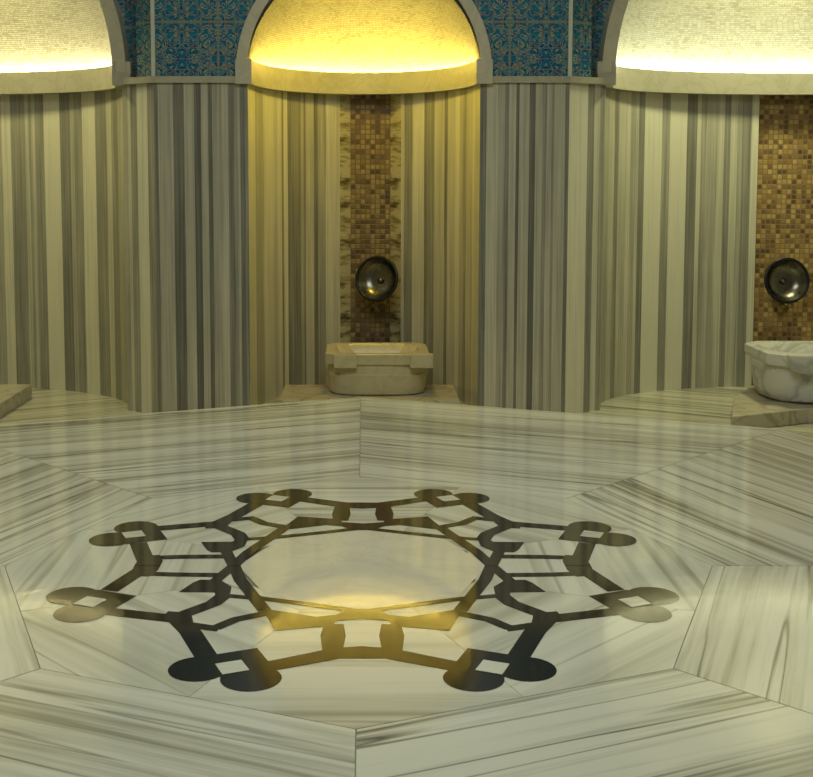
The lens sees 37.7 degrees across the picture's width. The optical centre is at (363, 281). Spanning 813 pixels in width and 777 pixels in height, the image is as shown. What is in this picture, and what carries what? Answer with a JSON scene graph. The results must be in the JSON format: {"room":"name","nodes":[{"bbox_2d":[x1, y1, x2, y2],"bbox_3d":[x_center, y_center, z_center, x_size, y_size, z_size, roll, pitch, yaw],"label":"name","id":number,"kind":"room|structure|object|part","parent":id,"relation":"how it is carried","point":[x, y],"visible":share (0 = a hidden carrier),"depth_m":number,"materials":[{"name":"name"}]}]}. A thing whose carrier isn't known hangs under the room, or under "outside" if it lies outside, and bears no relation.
{"room":"spa","nodes":[
{"label":"spa","id":0,"kind":"room"},
{"bbox_2d":[0,0,111,72],"bbox_3d":[-3.020,-2.081,8.064,2.920,1.460,0.910,0,5,0],"label":"dome","id":1,"kind":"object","parent":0,"point":[36,35],"depth_m":8.35,"materials":[{"name":"beige tile"}]},
{"bbox_2d":[0,83,158,412],"bbox_3d":[-1.930,-0.254,8.220,1.700,2.133,0.246,4,6,38],"label":"wall","id":2,"kind":"structure","parent":0,"point":[78,281],"depth_m":8.42,"materials":[{"name":"stone"}]},
{"bbox_2d":[117,0,136,76],"bbox_3d":[-3.167,-2.520,7.700,3.425,2.462,0.001,0,5,0],"label":"tiled wall","id":3,"kind":"structure","parent":0,"point":[127,7],"depth_m":7.77,"materials":[{"name":"blue tile"}]},
{"bbox_2d":[136,0,150,76],"bbox_3d":[-1.426,-2.501,7.547,0.074,2.472,0.305,-2,5,-24],"label":"tiled wall","id":4,"kind":"structure","parent":0,"point":[143,20],"depth_m":7.56,"materials":[{"name":"blue tile"}]},
{"bbox_2d":[0,61,131,94],"bbox_3d":[-3.020,-1.379,8.103,3.040,0.150,0.955,0,5,0],"label":"trim","id":5,"kind":"structure","parent":4,"relation":"attached to","point":[104,78],"depth_m":8.29,"materials":[{"name":"beige stone"}]},
{"bbox_2d":[99,0,132,76],"bbox_3d":[-3.020,-2.076,7.673,3.036,1.521,0.190,0,5,0],"label":"trim","id":6,"kind":"structure","parent":4,"relation":"attached to","point":[114,22],"depth_m":7.63,"materials":[{"name":"grey stone"}]},
{"bbox_2d":[122,76,150,83],"bbox_3d":[-1.477,-1.290,7.651,0.191,0.041,0.384,-2,5,-21],"label":"trim","id":7,"kind":"structure","parent":4,"relation":"attached to","point":[146,79],"depth_m":7.57,"materials":[{"name":"beige stone"}]},
{"bbox_2d":[150,0,155,75],"bbox_3d":[-1.330,-2.511,7.422,0.024,2.431,0.034,0,5,0],"label":"trim","id":8,"kind":"structure","parent":4,"relation":"attached to","point":[152,2],"depth_m":7.49,"materials":[{"name":"beige stone"}]},
{"bbox_2d":[154,83,249,411],"bbox_3d":[-1.032,-0.201,7.611,0.595,2.133,0.001,0,5,0],"label":"wall","id":9,"kind":"structure","parent":0,"point":[201,129],"depth_m":7.61,"materials":[{"name":"stone"}]},
{"bbox_2d":[248,85,339,404],"bbox_3d":[-0.533,-0.249,8.162,0.176,2.133,1.166,3,6,29],"label":"wall","id":10,"kind":"structure","parent":0,"point":[294,138],"depth_m":8.37,"materials":[{"name":"stone"}]},
{"bbox_2d":[154,0,568,75],"bbox_3d":[-0.015,-2.495,7.423,2.630,2.462,0.001,0,5,0],"label":"tiled wall","id":11,"kind":"structure","parent":0,"point":[193,37],"depth_m":7.50,"materials":[{"name":"blue tile"}]},
{"bbox_2d":[151,76,234,82],"bbox_3d":[-1.070,-1.279,7.518,0.540,0.041,0.038,0,5,0],"label":"trim","id":12,"kind":"structure","parent":11,"relation":"attached to","point":[154,79],"depth_m":7.50,"materials":[{"name":"beige stone"}]},
{"bbox_2d":[235,0,492,84],"bbox_3d":[0.000,-1.692,7.493,1.618,0.884,0.096,0,5,0],"label":"trim","id":13,"kind":"structure","parent":11,"relation":"attached to","point":[242,63],"depth_m":7.47,"materials":[{"name":"grey stone"}]},
{"bbox_2d":[493,76,571,82],"bbox_3d":[1.055,-1.279,7.518,0.510,0.041,0.038,0,5,0],"label":"trim","id":14,"kind":"structure","parent":11,"relation":"attached to","point":[496,79],"depth_m":7.50,"materials":[{"name":"beige stone"}]},
{"bbox_2d":[248,0,479,72],"bbox_3d":[0.000,-1.713,8.006,1.476,0.738,1.050,0,5,0],"label":"dome","id":15,"kind":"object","parent":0,"point":[343,36],"depth_m":8.20,"materials":[{"name":"beige tile"}]},
{"bbox_2d":[340,95,400,341],"bbox_3d":[0.046,-0.291,8.643,0.440,2.133,0.111,0,5,0],"label":"wall","id":16,"kind":"structure","parent":0,"point":[370,125],"depth_m":8.66,"materials":[{"name":"brown tile"}]},
{"bbox_2d":[251,59,476,94],"bbox_3d":[0.000,-1.372,8.021,1.476,0.150,1.080,0,5,0],"label":"trim","id":17,"kind":"structure","parent":16,"relation":"attached to","point":[262,76],"depth_m":8.29,"materials":[{"name":"beige stone"}]},
{"bbox_2d":[355,256,397,301],"bbox_3d":[0.102,-0.025,8.542,0.334,0.327,0.138,2,5,23],"label":"bowl","id":18,"kind":"object","parent":16,"relation":"hanging from","point":[376,280],"visible":1,"depth_m":8.57,"materials":[{"name":"metal"}]},
{"bbox_2d":[366,299,386,311],"bbox_3d":[0.081,0.157,8.671,0.142,0.104,0.168,3,6,34],"label":"tap","id":19,"kind":"object","parent":16,"relation":"attached to","point":[375,305],"visible":0.67,"depth_m":8.67,"materials":[{"name":"gold metal"}]},
{"bbox_3d":[0.044,0.149,8.682,0.066,0.064,0.033,0,5,0],"label":"handle","id":20,"kind":"part","parent":19,"relation":"part of","materials":[{"name":"gold metal"}]},
{"bbox_3d":[0.088,0.172,8.649,0.034,0.078,0.161,0,5,0],"label":"spout","id":21,"kind":"part","parent":19,"relation":"part of","materials":[{"name":"gold metal"}]},
{"bbox_3d":[0.131,0.149,8.682,0.066,0.064,0.033,0,5,0],"label":"handle","id":22,"kind":"part","parent":19,"relation":"part of","materials":[{"name":"gold metal"}]},
{"bbox_2d":[0,385,812,437],"bbox_3d":[0.000,1.193,3.919,9.720,0.001,10.800,0,5,0],"label":"floor","id":23,"kind":"structure","parent":0,"point":[712,405],"depth_m":7.96,"materials":[{"name":"stone"}]},
{"bbox_2d":[0,384,31,417],"bbox_3d":[-3.030,0.800,7.860,1.420,0.095,0.920,0,5,0],"label":"stone slab","id":24,"kind":"object","parent":23,"relation":"on","point":[12,396],"visible":1,"depth_m":7.99,"materials":[{"name":"stone"}]},
{"bbox_2d":[279,385,459,404],"bbox_3d":[0.035,0.788,7.999,1.170,0.095,0.600,0,5,0],"label":"stone slab","id":25,"kind":"object","parent":23,"relation":"on","point":[447,394],"visible":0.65,"depth_m":7.88,"materials":[{"name":"stone"}]},
{"bbox_2d":[325,342,432,395],"bbox_3d":[0.098,0.590,8.098,0.710,0.283,0.598,0,5,0],"label":"basin","id":26,"kind":"object","parent":25,"relation":"on","point":[354,368],"visible":1,"depth_m":7.85,"materials":[{"name":"stone"}]},
{"bbox_2d":[0,397,812,776],"bbox_3d":[-0.017,1.036,3.604,5.125,0.368,5.125,2,5,22],"label":"platform","id":27,"kind":"object","parent":23,"relation":"on","point":[356,586],"visible":1,"depth_m":3.33,"materials":[{"name":"stone"}]},
{"bbox_3d":[-0.004,0.865,3.589,0.695,0.020,0.695,2,5,22],"label":"panel","id":28,"kind":"part","parent":27,"relation":"part of","materials":[{"name":"beige stone"}]},
{"bbox_2d":[732,385,812,427],"bbox_3d":[2.981,0.809,7.765,1.519,0.095,1.169,0,5,0],"label":"stone slab","id":29,"kind":"object","parent":23,"relation":"on","point":[751,408],"visible":0.7,"depth_m":7.40,"materials":[{"name":"stone"}]},
{"bbox_2d":[744,341,812,403],"bbox_3d":[3.000,0.593,7.809,0.860,0.327,0.705,0,5,0],"label":"basin","id":30,"kind":"object","parent":29,"relation":"on","point":[782,371],"visible":1,"depth_m":7.60,"materials":[{"name":"white stone"}]},
{"bbox_2d":[401,85,479,405],"bbox_3d":[0.566,-0.246,8.130,0.141,2.133,1.087,-2,6,-26],"label":"wall","id":31,"kind":"structure","parent":0,"point":[440,131],"depth_m":8.30,"materials":[{"name":"stone"}]},
{"bbox_2d":[478,83,569,412],"bbox_3d":[1.018,-0.201,7.611,0.565,2.133,0.001,0,5,0],"label":"wall","id":32,"kind":"structure","parent":0,"point":[524,127],"depth_m":7.61,"materials":[{"name":"stone"}]},
{"bbox_2d":[572,0,591,76],"bbox_3d":[1.416,-2.501,7.540,0.088,2.472,0.318,3,6,29],"label":"tiled wall","id":33,"kind":"structure","parent":0,"point":[582,9],"depth_m":7.56,"materials":[{"name":"blue tile"}]},
{"bbox_2d":[568,0,572,75],"bbox_3d":[1.300,-2.511,7.422,0.024,2.431,0.034,0,5,0],"label":"trim","id":34,"kind":"structure","parent":33,"relation":"attached to","point":[570,18],"depth_m":7.49,"materials":[{"name":"beige stone"}]},
{"bbox_2d":[572,76,604,83],"bbox_3d":[1.466,-1.290,7.647,0.199,0.041,0.405,2,6,26],"label":"trim","id":35,"kind":"structure","parent":33,"relation":"attached to","point":[575,79],"depth_m":7.57,"materials":[{"name":"beige stone"}]},
{"bbox_2d":[595,0,628,76],"bbox_3d":[3.020,-2.076,7.673,3.036,1.521,0.190,0,5,0],"label":"trim","id":36,"kind":"structure","parent":33,"relation":"attached to","point":[614,16],"depth_m":7.63,"materials":[{"name":"grey stone"}]},
{"bbox_2d":[591,0,610,76],"bbox_3d":[3.167,-2.520,7.700,3.425,2.462,0.001,0,5,0],"label":"tiled wall","id":37,"kind":"structure","parent":0,"point":[599,7],"depth_m":7.77,"materials":[{"name":"blue tile"}]},
{"bbox_2d":[565,83,759,412],"bbox_3d":[2.000,-0.257,8.250,1.882,2.133,0.284,-3,6,-35],"label":"wall","id":38,"kind":"structure","parent":0,"point":[661,236],"depth_m":8.46,"materials":[{"name":"stone"}]},
{"bbox_2d":[616,0,812,72],"bbox_3d":[3.020,-2.081,8.064,2.920,1.460,0.910,0,5,0],"label":"dome","id":39,"kind":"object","parent":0,"point":[718,36],"depth_m":8.45,"materials":[{"name":"beige tile"}]},
{"bbox_2d":[751,95,812,384],"bbox_3d":[3.100,-0.295,8.693,0.494,2.133,0.077,0,5,0],"label":"wall","id":40,"kind":"structure","parent":0,"point":[784,209],"depth_m":8.71,"materials":[{"name":"brown tile"}]},
{"bbox_2d":[596,61,812,94],"bbox_3d":[3.020,-1.379,8.103,3.040,0.150,0.955,0,5,0],"label":"trim","id":41,"kind":"structure","parent":40,"relation":"attached to","point":[621,78],"depth_m":8.41,"materials":[{"name":"beige stone"}]},
{"bbox_2d":[772,300,793,312],"bbox_3d":[3.061,0.169,8.706,0.142,0.104,0.168,3,6,34],"label":"tap","id":42,"kind":"object","parent":40,"relation":"attached to","point":[778,305],"visible":0.74,"depth_m":8.71,"materials":[{"name":"gold metal"}]},
{"bbox_3d":[3.025,0.161,8.717,0.066,0.064,0.033,0,5,0],"label":"handle","id":43,"kind":"part","parent":42,"relation":"part of","materials":[{"name":"gold metal"}]},
{"bbox_3d":[3.069,0.183,8.684,0.034,0.078,0.161,0,5,0],"label":"spout","id":44,"kind":"part","parent":42,"relation":"part of","materials":[{"name":"gold metal"}]},
{"bbox_2d":[764,257,809,303],"bbox_3d":[3.037,-0.013,8.582,0.334,0.331,0.124,0,5,-3],"label":"bowl","id":45,"kind":"object","parent":40,"relation":"hanging from","point":[786,279],"visible":1,"depth_m":8.60,"materials":[{"name":"metal"}]}
]}

